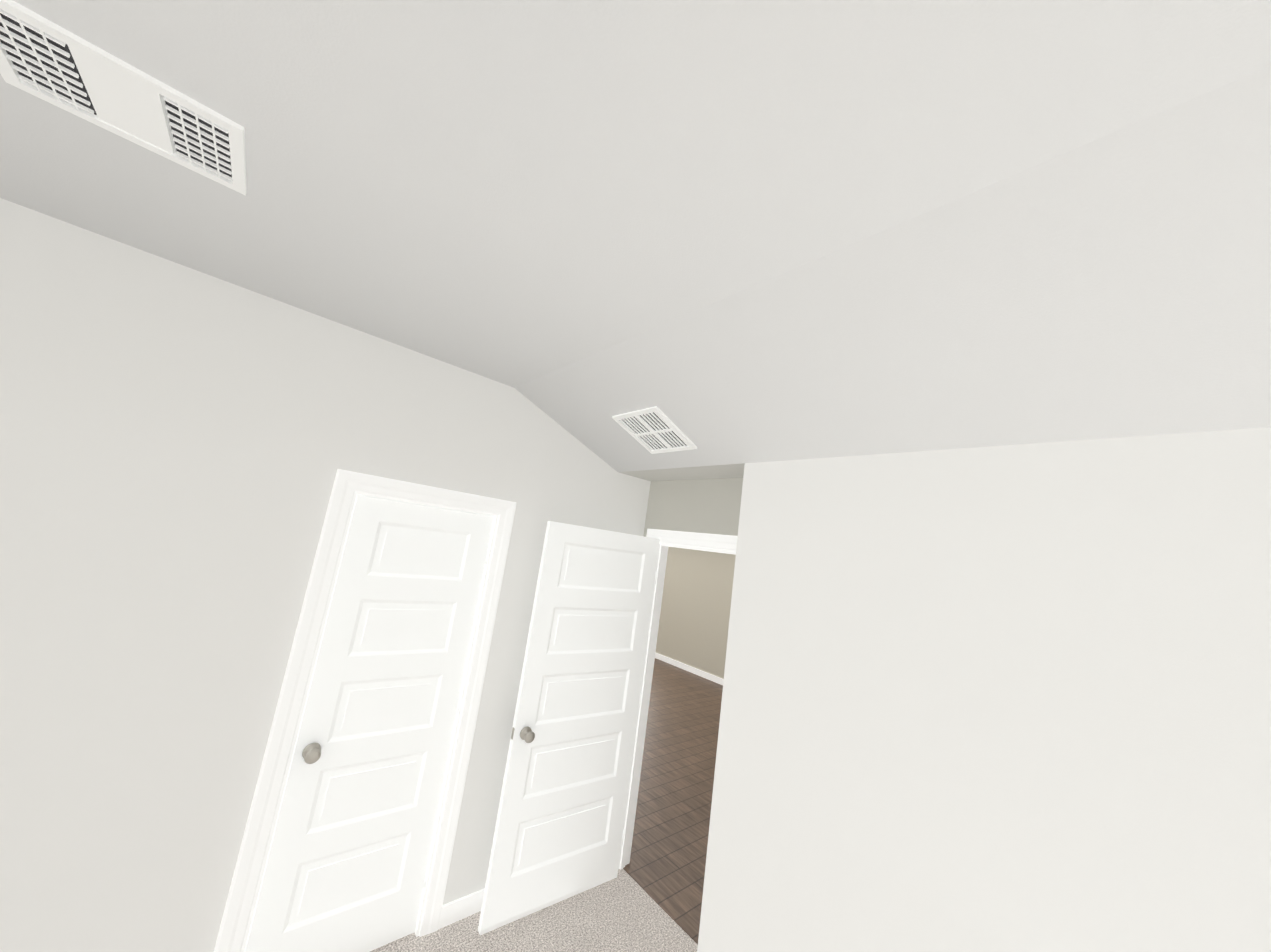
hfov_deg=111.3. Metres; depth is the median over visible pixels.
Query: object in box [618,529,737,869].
door frame
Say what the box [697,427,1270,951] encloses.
wall
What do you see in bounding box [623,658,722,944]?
floor
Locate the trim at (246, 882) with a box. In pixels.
[214,469,516,951]
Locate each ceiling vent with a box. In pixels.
[0,0,246,195]
[612,406,696,453]
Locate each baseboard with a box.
[438,888,484,929]
[655,652,723,684]
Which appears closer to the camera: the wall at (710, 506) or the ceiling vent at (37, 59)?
the ceiling vent at (37, 59)
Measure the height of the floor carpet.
0.100 m
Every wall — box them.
[0,198,650,951]
[643,478,742,536]
[656,547,735,678]
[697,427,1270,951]
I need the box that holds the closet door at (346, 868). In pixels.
[245,495,493,951]
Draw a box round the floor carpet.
[370,869,697,951]
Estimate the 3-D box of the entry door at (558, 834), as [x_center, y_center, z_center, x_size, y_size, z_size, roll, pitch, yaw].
[-0.318,1.348,2.585,0.853,2.050,0.165,16,-12,-39]
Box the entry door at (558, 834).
[478,521,659,934]
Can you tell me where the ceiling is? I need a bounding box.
[0,0,1270,480]
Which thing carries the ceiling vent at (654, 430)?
in the ceiling
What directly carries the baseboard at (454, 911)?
attached to the wall at (180, 444)
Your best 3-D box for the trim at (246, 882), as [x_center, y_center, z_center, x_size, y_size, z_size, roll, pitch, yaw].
[-1.190,1.105,2.085,0.871,2.137,0.118,16,-12,-39]
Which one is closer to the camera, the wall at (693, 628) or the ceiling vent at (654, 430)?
the ceiling vent at (654, 430)
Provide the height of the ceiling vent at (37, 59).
0.012 m
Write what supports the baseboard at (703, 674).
attached to the wall at (693, 628)
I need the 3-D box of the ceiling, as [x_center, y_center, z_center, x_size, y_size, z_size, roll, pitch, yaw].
[0.162,-0.739,-0.115,4.721,0.436,5.382,16,-12,-39]
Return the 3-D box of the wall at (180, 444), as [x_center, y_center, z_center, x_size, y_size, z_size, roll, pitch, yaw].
[-1.679,0.532,1.712,4.601,3.000,0.120,16,-12,-39]
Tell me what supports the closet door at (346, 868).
in the wall at (180, 444)

